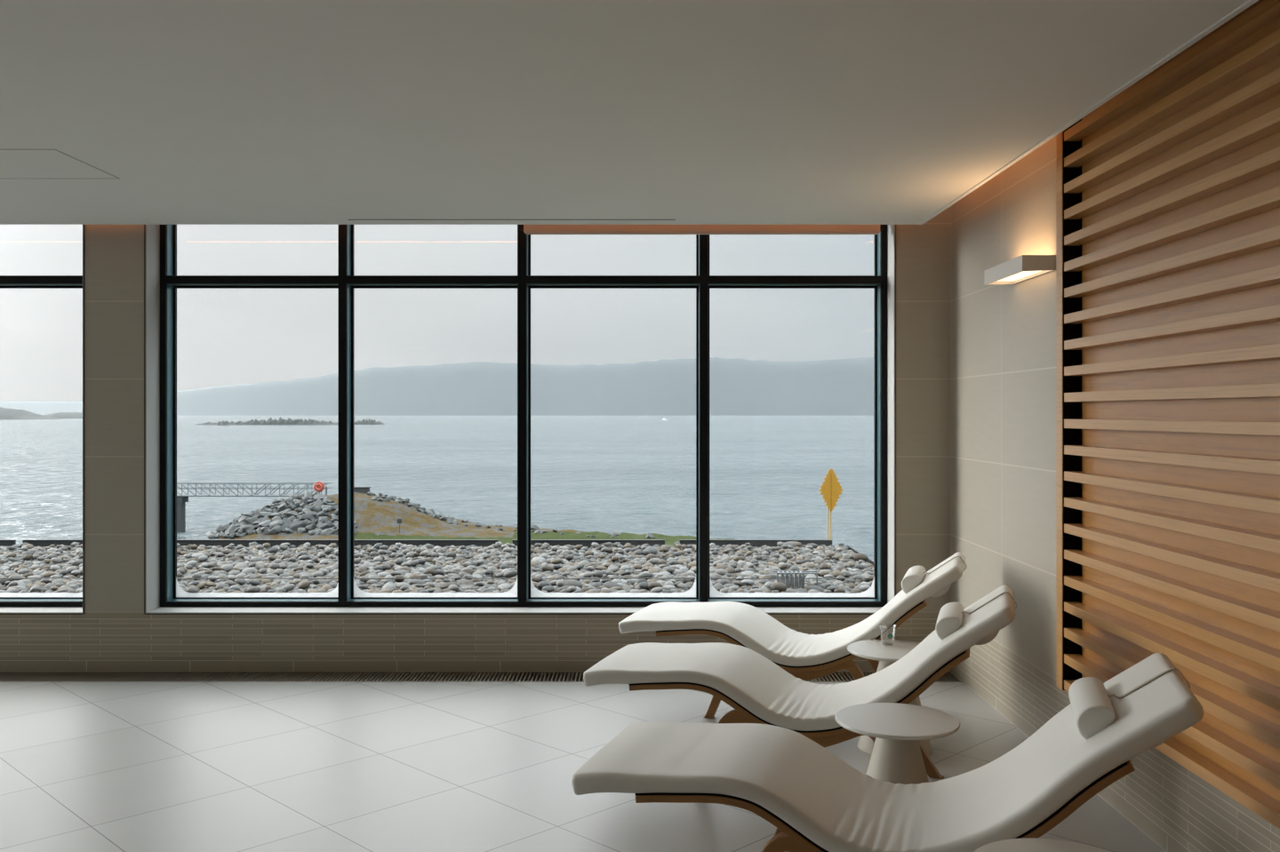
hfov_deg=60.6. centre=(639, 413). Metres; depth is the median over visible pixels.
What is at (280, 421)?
skerry
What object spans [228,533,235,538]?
boulder
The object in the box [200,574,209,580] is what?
pebble
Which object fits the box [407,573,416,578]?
pebble
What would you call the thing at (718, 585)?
pebble
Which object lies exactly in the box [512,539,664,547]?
strip
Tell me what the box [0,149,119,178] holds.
access panel
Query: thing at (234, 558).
pebble
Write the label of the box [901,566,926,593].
pillow
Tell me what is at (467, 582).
pebble
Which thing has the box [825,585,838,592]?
pebble
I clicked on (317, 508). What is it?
boulder
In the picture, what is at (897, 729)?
side table
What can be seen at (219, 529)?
boulder
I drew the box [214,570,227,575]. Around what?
pebble
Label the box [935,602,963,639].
pillow
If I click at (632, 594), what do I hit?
pebble
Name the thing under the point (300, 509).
boulder
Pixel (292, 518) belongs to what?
boulder
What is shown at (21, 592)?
pebble
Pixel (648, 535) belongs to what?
boulder
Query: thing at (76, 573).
pebble
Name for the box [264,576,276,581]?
pebble
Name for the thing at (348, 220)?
air slot
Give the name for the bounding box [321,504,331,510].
boulder
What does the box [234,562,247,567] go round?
pebble
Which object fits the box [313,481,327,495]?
lifebuoy
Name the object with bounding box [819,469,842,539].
marker sign
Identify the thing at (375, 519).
headland
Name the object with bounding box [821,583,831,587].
pebble
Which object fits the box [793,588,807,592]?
pebble
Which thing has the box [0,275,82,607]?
window
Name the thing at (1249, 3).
trim
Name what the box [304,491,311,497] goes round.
boulder
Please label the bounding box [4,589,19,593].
pebble
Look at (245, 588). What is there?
pebble
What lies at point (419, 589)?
pebble
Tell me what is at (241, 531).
boulder
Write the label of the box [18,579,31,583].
pebble
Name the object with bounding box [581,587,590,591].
pebble
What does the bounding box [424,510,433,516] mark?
boulder
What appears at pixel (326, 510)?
boulder
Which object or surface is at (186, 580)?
pebble
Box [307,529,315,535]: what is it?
boulder
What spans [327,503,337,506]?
boulder
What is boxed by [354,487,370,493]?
storage box
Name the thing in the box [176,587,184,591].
pebble
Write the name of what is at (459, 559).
pebble
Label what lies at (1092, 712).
pillow
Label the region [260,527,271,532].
boulder
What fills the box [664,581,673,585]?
pebble
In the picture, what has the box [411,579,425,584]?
pebble
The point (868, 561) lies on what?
strip
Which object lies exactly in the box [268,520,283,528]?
boulder
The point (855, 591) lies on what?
pebble
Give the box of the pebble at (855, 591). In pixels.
[849,589,861,594]
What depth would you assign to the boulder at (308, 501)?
89.12 m
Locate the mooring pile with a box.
[176,496,188,532]
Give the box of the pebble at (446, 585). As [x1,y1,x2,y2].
[440,582,451,589]
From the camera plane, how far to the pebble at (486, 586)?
9.46 m
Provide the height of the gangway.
1.091 m
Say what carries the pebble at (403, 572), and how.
on the terrace
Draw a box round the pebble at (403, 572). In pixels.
[398,569,409,575]
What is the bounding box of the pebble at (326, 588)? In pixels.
[321,584,332,591]
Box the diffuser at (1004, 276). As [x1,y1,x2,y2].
[999,271,1039,280]
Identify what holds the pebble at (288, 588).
on the terrace
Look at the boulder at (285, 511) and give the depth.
87.85 m
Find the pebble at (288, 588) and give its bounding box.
[280,584,295,592]
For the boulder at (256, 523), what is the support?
on the headland
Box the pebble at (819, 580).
[812,578,825,583]
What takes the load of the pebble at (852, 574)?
on the terrace
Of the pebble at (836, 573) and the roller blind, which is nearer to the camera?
the roller blind
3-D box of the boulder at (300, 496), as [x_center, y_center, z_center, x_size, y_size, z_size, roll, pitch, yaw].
[-28.028,6.949,91.224,1.140,0.605,1.057,-6,4,-13]
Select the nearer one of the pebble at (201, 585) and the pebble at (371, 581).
the pebble at (201, 585)
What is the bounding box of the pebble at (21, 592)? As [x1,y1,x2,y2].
[18,590,28,594]
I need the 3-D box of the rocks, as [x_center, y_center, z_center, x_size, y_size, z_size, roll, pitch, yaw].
[-2.849,1.465,9.668,10.427,0.202,5.641,0,0,0]
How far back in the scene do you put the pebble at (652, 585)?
9.29 m
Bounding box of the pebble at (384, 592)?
[377,589,391,595]
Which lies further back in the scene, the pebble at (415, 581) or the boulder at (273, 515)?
the boulder at (273, 515)
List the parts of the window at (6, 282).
frame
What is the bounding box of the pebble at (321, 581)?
[316,579,327,584]
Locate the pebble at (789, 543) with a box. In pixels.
[782,541,796,549]
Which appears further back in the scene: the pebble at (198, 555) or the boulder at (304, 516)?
the boulder at (304, 516)
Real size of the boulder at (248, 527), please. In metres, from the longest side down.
1.524 x 1.109 x 0.681 m
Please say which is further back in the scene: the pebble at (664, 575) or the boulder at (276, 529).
the boulder at (276, 529)
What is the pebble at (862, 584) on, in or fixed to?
on the terrace
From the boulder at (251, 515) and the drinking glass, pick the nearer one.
the drinking glass
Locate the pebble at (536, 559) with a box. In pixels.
[531,556,545,561]
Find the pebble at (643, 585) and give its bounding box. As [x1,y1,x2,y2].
[638,582,649,590]
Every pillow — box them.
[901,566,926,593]
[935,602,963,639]
[1068,677,1115,740]
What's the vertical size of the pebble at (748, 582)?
0.058 m
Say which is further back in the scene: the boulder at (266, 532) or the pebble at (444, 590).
the boulder at (266, 532)
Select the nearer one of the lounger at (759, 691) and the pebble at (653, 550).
the lounger at (759, 691)
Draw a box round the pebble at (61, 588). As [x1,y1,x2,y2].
[56,586,70,591]
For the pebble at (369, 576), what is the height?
0.101 m
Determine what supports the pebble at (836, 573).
on the terrace
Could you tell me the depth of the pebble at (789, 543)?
12.30 m
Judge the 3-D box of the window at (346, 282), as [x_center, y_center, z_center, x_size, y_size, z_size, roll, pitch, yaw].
[-0.695,-0.060,6.606,4.343,2.440,0.160,0,0,0]
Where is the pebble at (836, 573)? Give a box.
[832,570,843,577]
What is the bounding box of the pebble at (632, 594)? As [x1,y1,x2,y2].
[627,592,635,596]
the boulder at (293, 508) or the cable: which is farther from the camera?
the boulder at (293, 508)
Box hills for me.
[0,357,873,415]
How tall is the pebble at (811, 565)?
0.087 m
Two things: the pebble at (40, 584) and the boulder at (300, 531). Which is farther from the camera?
the boulder at (300, 531)
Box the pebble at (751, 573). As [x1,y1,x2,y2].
[740,571,754,575]
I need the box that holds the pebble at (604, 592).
[599,591,609,596]
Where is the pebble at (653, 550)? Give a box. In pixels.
[644,546,657,554]
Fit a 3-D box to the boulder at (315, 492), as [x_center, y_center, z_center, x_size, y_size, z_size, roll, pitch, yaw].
[-26.995,6.795,90.926,0.924,0.592,0.761,-29,-2,36]
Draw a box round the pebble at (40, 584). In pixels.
[33,583,47,586]
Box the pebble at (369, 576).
[368,575,379,582]
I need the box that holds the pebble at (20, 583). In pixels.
[14,581,26,587]
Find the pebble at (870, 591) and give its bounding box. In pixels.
[866,589,873,594]
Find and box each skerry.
[196,416,338,424]
[214,420,236,425]
[314,418,384,424]
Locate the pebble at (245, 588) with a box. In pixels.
[243,586,251,595]
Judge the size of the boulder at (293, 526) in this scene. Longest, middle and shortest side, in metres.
1.952 x 1.021 x 0.945 m
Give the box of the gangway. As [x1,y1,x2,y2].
[176,482,332,496]
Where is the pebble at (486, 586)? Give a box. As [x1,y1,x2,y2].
[484,584,497,588]
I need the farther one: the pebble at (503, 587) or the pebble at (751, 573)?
the pebble at (751, 573)
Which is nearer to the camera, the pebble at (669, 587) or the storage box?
the pebble at (669, 587)
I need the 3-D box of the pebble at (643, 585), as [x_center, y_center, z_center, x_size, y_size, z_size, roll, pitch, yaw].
[0.037,1.483,9.396,0.089,0.071,0.100,0,0,31]
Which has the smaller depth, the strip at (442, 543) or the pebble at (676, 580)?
the pebble at (676, 580)
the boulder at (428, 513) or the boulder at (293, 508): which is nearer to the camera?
the boulder at (293, 508)
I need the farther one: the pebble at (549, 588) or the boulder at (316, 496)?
the boulder at (316, 496)
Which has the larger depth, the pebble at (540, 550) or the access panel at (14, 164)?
the pebble at (540, 550)
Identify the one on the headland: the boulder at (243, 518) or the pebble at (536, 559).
the boulder at (243, 518)
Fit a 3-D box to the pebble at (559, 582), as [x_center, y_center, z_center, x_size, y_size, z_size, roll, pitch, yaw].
[-0.680,1.475,9.529,0.092,0.071,0.117,0,0,22]
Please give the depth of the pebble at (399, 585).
9.46 m
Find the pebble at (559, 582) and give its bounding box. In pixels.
[556,579,565,586]
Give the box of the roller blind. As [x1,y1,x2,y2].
[519,224,884,234]
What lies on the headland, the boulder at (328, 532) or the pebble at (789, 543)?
the boulder at (328, 532)
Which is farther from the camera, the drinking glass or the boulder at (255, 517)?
the boulder at (255, 517)
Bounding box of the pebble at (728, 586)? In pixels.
[723,584,733,588]
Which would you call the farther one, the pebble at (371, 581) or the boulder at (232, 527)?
the boulder at (232, 527)
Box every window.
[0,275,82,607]
[160,224,887,607]
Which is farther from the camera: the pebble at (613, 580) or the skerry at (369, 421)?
the skerry at (369, 421)
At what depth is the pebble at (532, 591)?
9.08 m
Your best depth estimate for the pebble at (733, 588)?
9.23 m
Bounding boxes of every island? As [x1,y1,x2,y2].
[0,407,62,419]
[43,412,82,418]
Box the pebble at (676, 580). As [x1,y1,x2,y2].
[673,576,684,582]
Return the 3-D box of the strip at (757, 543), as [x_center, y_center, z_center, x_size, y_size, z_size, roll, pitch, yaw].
[1.320,1.497,12.484,1.740,0.106,0.052,0,0,0]
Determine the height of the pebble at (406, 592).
0.077 m
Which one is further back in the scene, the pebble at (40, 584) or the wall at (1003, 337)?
the pebble at (40, 584)
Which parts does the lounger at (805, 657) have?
leg, mattress, leg, leg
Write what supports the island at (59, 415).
in the sea
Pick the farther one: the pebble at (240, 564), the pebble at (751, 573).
the pebble at (240, 564)
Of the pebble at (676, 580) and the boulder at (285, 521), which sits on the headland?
the boulder at (285, 521)
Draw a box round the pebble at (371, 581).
[365,579,377,584]
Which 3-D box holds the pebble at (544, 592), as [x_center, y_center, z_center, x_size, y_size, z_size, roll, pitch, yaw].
[-0.812,1.523,9.203,0.090,0.060,0.090,0,0,-27]
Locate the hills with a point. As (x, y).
(664, 387)
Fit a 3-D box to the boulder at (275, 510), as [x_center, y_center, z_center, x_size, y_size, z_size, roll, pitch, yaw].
[-29.573,7.993,88.579,0.967,0.607,0.807,-1,-7,29]
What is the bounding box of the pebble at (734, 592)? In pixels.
[733,591,746,594]
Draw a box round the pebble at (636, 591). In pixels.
[629,589,639,593]
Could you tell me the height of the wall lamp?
0.070 m
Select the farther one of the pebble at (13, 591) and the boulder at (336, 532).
the boulder at (336, 532)
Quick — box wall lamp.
[984,255,1055,285]
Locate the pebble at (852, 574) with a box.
[849,572,857,576]
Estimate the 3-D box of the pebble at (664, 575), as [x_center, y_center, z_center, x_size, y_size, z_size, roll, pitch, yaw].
[0.253,1.510,10.009,0.096,0.077,0.099,0,0,-9]
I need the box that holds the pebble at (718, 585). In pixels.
[712,583,724,589]
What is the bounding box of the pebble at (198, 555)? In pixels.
[192,552,204,557]
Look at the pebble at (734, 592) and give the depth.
9.12 m
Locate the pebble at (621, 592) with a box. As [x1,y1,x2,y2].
[616,590,626,595]
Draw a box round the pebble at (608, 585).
[601,581,621,589]
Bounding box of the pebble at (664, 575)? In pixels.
[663,574,672,579]
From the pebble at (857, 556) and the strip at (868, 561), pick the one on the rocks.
the pebble at (857, 556)
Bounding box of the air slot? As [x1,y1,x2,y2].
[348,219,675,220]
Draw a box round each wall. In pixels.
[0,207,950,671]
[950,136,1279,851]
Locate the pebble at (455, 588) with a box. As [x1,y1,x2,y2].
[448,584,458,591]
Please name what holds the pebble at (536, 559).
on the terrace
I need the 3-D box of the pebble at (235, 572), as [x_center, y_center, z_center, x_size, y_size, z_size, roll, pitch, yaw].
[-3.789,1.512,10.222,0.133,0.078,0.111,0,0,13]
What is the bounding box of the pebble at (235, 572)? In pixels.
[227,570,240,575]
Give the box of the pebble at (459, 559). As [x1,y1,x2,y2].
[453,557,465,563]
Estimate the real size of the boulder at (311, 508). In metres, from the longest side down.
0.815 x 0.673 x 0.440 m
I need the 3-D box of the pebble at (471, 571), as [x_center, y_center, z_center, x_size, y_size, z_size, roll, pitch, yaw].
[-1.619,1.508,10.347,0.129,0.092,0.119,0,0,-25]
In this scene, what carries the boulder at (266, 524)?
on the headland
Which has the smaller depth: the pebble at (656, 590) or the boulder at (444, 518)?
the pebble at (656, 590)
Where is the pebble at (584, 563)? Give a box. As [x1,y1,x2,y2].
[578,560,590,566]
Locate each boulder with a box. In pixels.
[206,531,215,539]
[216,525,223,533]
[221,524,230,532]
[224,524,238,534]
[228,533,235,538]
[238,515,250,523]
[238,528,245,534]
[239,524,255,533]
[239,532,247,537]
[240,512,254,517]
[245,518,255,525]
[250,514,261,520]
[253,520,260,525]
[256,527,262,534]
[257,520,271,527]
[258,512,272,518]
[260,516,269,522]
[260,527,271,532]
[263,508,271,511]
[263,529,270,535]
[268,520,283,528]
[269,512,280,517]
[269,525,281,534]
[270,508,278,512]
[271,516,282,521]
[272,499,281,503]
[277,503,287,511]
[280,524,288,533]
[281,508,291,515]
[282,518,291,525]
[284,498,294,504]
[284,528,293,533]
[285,511,297,516]
[288,515,296,521]
[288,520,307,531]
[290,505,298,510]
[294,500,302,506]
[295,507,303,511]
[296,493,304,499]
[297,528,307,534]
[298,513,315,520]
[302,508,311,513]
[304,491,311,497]
[304,519,316,525]
[304,524,316,531]
[305,499,313,503]
[306,505,315,510]
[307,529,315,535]
[311,490,318,496]
[312,499,322,506]
[312,504,322,512]
[313,494,326,500]
[313,528,322,535]
[315,511,325,519]
[316,522,332,530]
[318,516,328,523]
[320,528,334,535]
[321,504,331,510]
[321,507,330,512]
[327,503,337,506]
[330,513,337,520]
[333,508,338,515]
[333,528,338,535]
[366,491,375,495]
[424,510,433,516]
[438,516,447,520]
[530,525,539,530]
[645,532,655,538]
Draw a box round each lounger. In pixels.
[571,653,1203,851]
[583,585,1016,779]
[618,552,966,719]
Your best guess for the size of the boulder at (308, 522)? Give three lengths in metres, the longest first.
1.372 x 0.771 x 0.681 m
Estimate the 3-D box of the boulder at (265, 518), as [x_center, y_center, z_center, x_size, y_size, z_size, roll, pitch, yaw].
[-29.852,8.540,87.210,0.692,0.633,0.937,-25,15,-21]
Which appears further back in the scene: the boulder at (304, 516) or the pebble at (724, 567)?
the boulder at (304, 516)
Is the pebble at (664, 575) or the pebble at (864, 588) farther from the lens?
the pebble at (664, 575)
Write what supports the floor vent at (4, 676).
in the floor
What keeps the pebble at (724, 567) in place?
on the terrace
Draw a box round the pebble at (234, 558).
[224,556,242,561]
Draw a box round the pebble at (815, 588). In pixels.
[806,585,823,591]
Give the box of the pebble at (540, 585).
[536,581,549,589]
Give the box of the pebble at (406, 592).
[403,589,413,594]
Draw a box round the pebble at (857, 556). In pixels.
[853,552,868,561]
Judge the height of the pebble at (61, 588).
0.069 m
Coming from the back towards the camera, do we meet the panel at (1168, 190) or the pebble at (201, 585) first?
the pebble at (201, 585)
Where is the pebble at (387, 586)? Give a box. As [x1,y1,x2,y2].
[382,581,395,589]
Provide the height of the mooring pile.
3.543 m
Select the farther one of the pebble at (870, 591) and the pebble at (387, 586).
the pebble at (387, 586)
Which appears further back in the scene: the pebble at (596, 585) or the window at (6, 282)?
the pebble at (596, 585)
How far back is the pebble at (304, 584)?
9.40 m
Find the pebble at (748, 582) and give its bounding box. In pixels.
[741,579,753,585]
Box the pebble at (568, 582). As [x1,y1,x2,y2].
[560,579,582,588]
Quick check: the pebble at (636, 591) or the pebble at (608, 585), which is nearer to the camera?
the pebble at (636, 591)
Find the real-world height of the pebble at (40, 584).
0.068 m
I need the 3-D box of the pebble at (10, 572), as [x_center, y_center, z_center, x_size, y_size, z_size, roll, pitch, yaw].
[-5.916,1.518,10.290,0.144,0.069,0.106,0,0,9]
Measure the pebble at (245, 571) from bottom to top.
0.089 m
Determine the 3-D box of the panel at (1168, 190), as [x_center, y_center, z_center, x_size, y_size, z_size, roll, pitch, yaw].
[1.757,-0.116,1.956,0.084,2.488,5.112,0,0,0]
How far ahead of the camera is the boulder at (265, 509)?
88.36 m
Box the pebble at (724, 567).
[712,565,727,569]
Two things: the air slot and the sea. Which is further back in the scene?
the sea
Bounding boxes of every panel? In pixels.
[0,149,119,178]
[1056,0,1279,829]
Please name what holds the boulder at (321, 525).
on the headland
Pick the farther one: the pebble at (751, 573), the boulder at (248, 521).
the boulder at (248, 521)
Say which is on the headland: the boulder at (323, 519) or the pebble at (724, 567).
the boulder at (323, 519)
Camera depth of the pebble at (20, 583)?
9.49 m
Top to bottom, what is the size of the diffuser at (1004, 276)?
0.014 m
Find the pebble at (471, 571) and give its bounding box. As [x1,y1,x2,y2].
[461,568,474,575]
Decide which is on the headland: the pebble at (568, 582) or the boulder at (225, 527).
the boulder at (225, 527)
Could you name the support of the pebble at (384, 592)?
on the terrace
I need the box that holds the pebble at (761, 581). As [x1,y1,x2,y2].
[758,579,769,584]
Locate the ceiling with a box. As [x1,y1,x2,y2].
[0,0,1247,223]
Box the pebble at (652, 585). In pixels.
[648,582,662,589]
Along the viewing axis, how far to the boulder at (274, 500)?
90.01 m
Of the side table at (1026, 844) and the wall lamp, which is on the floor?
the side table at (1026, 844)
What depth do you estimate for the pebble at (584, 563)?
10.86 m
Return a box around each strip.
[0,539,15,546]
[22,539,498,547]
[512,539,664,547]
[679,539,831,547]
[847,544,873,566]
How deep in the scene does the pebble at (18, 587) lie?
9.40 m
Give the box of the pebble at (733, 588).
[728,585,738,591]
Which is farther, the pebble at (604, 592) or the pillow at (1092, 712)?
the pebble at (604, 592)
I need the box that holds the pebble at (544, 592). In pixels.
[540,590,548,595]
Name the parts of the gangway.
handrail, handrail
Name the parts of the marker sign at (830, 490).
post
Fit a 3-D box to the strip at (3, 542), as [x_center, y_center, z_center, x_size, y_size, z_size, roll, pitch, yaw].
[-9.562,1.497,12.484,4.875,0.106,0.052,0,0,0]
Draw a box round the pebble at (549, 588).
[542,585,553,591]
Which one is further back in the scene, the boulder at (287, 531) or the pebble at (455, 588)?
the boulder at (287, 531)
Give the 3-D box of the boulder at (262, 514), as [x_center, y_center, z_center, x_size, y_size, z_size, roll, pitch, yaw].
[-29.981,8.191,88.046,0.990,0.694,1.433,6,-24,41]
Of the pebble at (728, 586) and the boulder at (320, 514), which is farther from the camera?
the boulder at (320, 514)
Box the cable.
[0,577,873,579]
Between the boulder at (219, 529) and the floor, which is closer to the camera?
the floor
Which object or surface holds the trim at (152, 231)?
attached to the wall at (114, 633)
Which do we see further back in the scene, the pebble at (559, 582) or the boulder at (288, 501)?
the boulder at (288, 501)
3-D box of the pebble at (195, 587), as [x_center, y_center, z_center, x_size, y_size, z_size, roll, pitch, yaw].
[-3.760,1.484,9.209,0.123,0.073,0.090,0,0,-40]
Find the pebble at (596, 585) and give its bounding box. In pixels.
[590,583,601,587]
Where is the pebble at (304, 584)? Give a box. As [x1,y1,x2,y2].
[297,580,310,588]
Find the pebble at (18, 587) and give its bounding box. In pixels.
[16,585,27,589]
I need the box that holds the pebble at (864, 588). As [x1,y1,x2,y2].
[858,584,871,591]
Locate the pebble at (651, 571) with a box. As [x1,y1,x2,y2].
[648,568,659,573]
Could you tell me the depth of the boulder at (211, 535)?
87.22 m
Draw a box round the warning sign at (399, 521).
[397,519,401,533]
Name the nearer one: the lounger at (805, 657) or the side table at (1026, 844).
the side table at (1026, 844)
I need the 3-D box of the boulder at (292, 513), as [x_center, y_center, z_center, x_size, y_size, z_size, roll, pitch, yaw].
[-27.869,8.074,87.685,1.267,0.505,0.726,-3,-28,15]
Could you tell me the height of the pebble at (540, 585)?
0.072 m
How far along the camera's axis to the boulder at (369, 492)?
91.08 m
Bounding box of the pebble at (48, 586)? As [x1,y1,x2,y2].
[43,583,55,588]
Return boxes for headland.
[215,492,734,546]
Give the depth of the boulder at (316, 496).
89.79 m
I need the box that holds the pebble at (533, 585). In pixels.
[530,581,538,589]
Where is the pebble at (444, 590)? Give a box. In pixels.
[441,589,455,592]
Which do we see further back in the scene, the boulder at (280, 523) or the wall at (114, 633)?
the boulder at (280, 523)
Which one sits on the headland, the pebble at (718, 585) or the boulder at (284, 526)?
the boulder at (284, 526)
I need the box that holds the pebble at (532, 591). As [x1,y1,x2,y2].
[530,589,541,595]
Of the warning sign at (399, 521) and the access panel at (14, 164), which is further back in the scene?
the warning sign at (399, 521)
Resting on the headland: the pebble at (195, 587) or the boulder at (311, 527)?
the boulder at (311, 527)
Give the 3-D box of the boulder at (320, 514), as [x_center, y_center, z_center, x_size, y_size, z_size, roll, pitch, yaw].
[-25.446,8.118,87.266,0.864,0.483,0.923,-19,16,-8]
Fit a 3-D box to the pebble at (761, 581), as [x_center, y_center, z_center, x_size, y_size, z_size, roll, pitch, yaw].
[1.115,1.510,9.736,0.118,0.084,0.115,0,0,23]
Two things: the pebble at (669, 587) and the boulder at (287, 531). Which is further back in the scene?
the boulder at (287, 531)
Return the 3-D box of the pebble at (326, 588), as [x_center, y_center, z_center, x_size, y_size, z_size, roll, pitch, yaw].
[-2.647,1.484,9.252,0.094,0.062,0.100,0,0,-11]
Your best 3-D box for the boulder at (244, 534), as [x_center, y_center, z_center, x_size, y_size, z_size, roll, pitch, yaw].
[-31.122,9.579,86.072,1.044,0.375,0.596,-2,16,-39]
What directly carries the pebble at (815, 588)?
on the terrace
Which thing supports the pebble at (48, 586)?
on the terrace
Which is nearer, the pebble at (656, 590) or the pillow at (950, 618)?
the pillow at (950, 618)
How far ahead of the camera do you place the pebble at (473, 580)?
9.76 m
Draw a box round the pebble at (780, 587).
[770,582,787,592]
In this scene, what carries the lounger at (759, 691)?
on the floor
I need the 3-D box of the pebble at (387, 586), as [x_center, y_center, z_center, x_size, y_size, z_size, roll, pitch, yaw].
[-2.167,1.511,9.459,0.123,0.101,0.182,0,0,8]
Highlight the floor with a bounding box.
[0,681,1166,851]
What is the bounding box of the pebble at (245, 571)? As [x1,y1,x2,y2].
[240,568,255,574]
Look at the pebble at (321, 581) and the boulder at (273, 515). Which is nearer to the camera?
the pebble at (321, 581)
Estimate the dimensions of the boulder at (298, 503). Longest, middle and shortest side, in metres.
0.870 x 0.847 x 0.586 m
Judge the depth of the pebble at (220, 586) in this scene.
9.37 m
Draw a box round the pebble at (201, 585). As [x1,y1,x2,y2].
[195,582,206,589]
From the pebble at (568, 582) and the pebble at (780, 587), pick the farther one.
the pebble at (568, 582)
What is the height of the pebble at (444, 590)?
0.056 m
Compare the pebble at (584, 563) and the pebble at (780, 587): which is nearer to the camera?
the pebble at (780, 587)
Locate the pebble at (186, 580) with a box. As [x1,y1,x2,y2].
[184,579,194,583]
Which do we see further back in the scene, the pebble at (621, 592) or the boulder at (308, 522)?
the boulder at (308, 522)
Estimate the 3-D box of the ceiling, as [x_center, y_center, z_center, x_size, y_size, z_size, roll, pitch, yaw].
[-3.162,-1.084,1.063,9.476,0.050,10.126,0,0,0]
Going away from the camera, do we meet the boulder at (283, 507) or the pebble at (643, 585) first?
the pebble at (643, 585)
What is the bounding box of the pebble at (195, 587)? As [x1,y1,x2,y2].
[184,585,199,591]
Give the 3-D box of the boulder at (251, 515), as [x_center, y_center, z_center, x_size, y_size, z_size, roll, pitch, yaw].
[-31.597,8.303,88.913,1.520,0.534,0.875,16,-19,-20]
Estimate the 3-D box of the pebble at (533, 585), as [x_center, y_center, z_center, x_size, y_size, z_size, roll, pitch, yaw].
[-0.922,1.487,9.477,0.133,0.062,0.091,0,0,6]
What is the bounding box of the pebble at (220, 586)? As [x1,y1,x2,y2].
[215,583,230,590]
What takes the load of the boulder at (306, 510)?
on the headland
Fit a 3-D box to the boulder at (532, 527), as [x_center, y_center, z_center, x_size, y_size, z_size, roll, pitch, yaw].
[-8.727,9.518,90.274,0.825,0.654,0.814,4,-8,-36]
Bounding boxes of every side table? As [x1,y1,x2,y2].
[835,703,959,784]
[847,640,933,755]
[973,838,1111,851]
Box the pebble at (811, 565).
[802,562,815,568]
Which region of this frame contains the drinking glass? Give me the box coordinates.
[879,624,896,646]
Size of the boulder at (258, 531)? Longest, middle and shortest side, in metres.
1.374 x 0.795 x 0.529 m
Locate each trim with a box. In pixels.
[0,0,1258,224]
[0,224,895,614]
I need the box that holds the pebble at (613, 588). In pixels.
[609,586,622,591]
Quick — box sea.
[0,415,873,560]
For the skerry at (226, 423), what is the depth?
895.66 m
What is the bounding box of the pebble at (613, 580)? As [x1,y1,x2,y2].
[612,579,622,583]
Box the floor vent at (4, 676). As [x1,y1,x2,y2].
[0,672,959,681]
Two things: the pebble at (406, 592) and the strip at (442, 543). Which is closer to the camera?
the pebble at (406, 592)
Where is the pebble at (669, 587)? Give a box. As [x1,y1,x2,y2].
[663,584,676,590]
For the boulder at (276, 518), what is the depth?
86.92 m
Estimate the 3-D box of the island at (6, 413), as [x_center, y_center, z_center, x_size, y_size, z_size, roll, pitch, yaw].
[-1063.920,-1.695,1750.000,258.523,24.390,90.000,0,0,0]
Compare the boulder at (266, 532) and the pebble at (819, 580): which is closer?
the pebble at (819, 580)
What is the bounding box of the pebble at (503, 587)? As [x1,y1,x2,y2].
[497,583,511,590]
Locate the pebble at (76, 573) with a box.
[70,569,81,576]
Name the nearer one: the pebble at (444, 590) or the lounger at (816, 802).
the lounger at (816, 802)
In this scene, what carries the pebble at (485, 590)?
on the terrace
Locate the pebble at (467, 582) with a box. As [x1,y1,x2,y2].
[461,580,472,584]
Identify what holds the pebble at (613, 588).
on the terrace
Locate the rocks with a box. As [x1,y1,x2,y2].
[0,541,873,597]
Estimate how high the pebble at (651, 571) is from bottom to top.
0.093 m
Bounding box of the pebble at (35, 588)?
[29,585,41,592]
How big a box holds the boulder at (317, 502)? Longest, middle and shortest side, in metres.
1.313 x 0.939 x 0.654 m
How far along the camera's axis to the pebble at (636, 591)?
9.27 m
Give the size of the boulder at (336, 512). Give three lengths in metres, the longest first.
0.993 x 0.780 x 0.544 m
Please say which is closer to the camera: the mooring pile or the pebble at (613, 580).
the pebble at (613, 580)
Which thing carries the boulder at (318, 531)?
on the headland
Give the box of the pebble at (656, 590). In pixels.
[650,587,663,594]
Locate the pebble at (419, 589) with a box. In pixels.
[415,587,425,591]
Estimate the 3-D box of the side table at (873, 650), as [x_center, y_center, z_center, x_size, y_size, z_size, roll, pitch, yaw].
[1.140,1.278,4.900,0.433,0.445,0.433,0,0,0]
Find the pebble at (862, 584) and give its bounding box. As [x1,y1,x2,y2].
[854,583,866,589]
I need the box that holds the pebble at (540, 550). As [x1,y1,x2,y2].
[535,549,545,553]
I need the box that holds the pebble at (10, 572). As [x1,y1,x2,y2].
[3,570,16,575]
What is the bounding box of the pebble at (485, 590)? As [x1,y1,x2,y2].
[480,588,492,592]
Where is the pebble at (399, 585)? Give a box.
[395,582,410,588]
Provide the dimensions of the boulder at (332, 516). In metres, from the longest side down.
0.922 x 0.655 x 0.440 m
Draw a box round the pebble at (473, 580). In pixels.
[472,578,479,583]

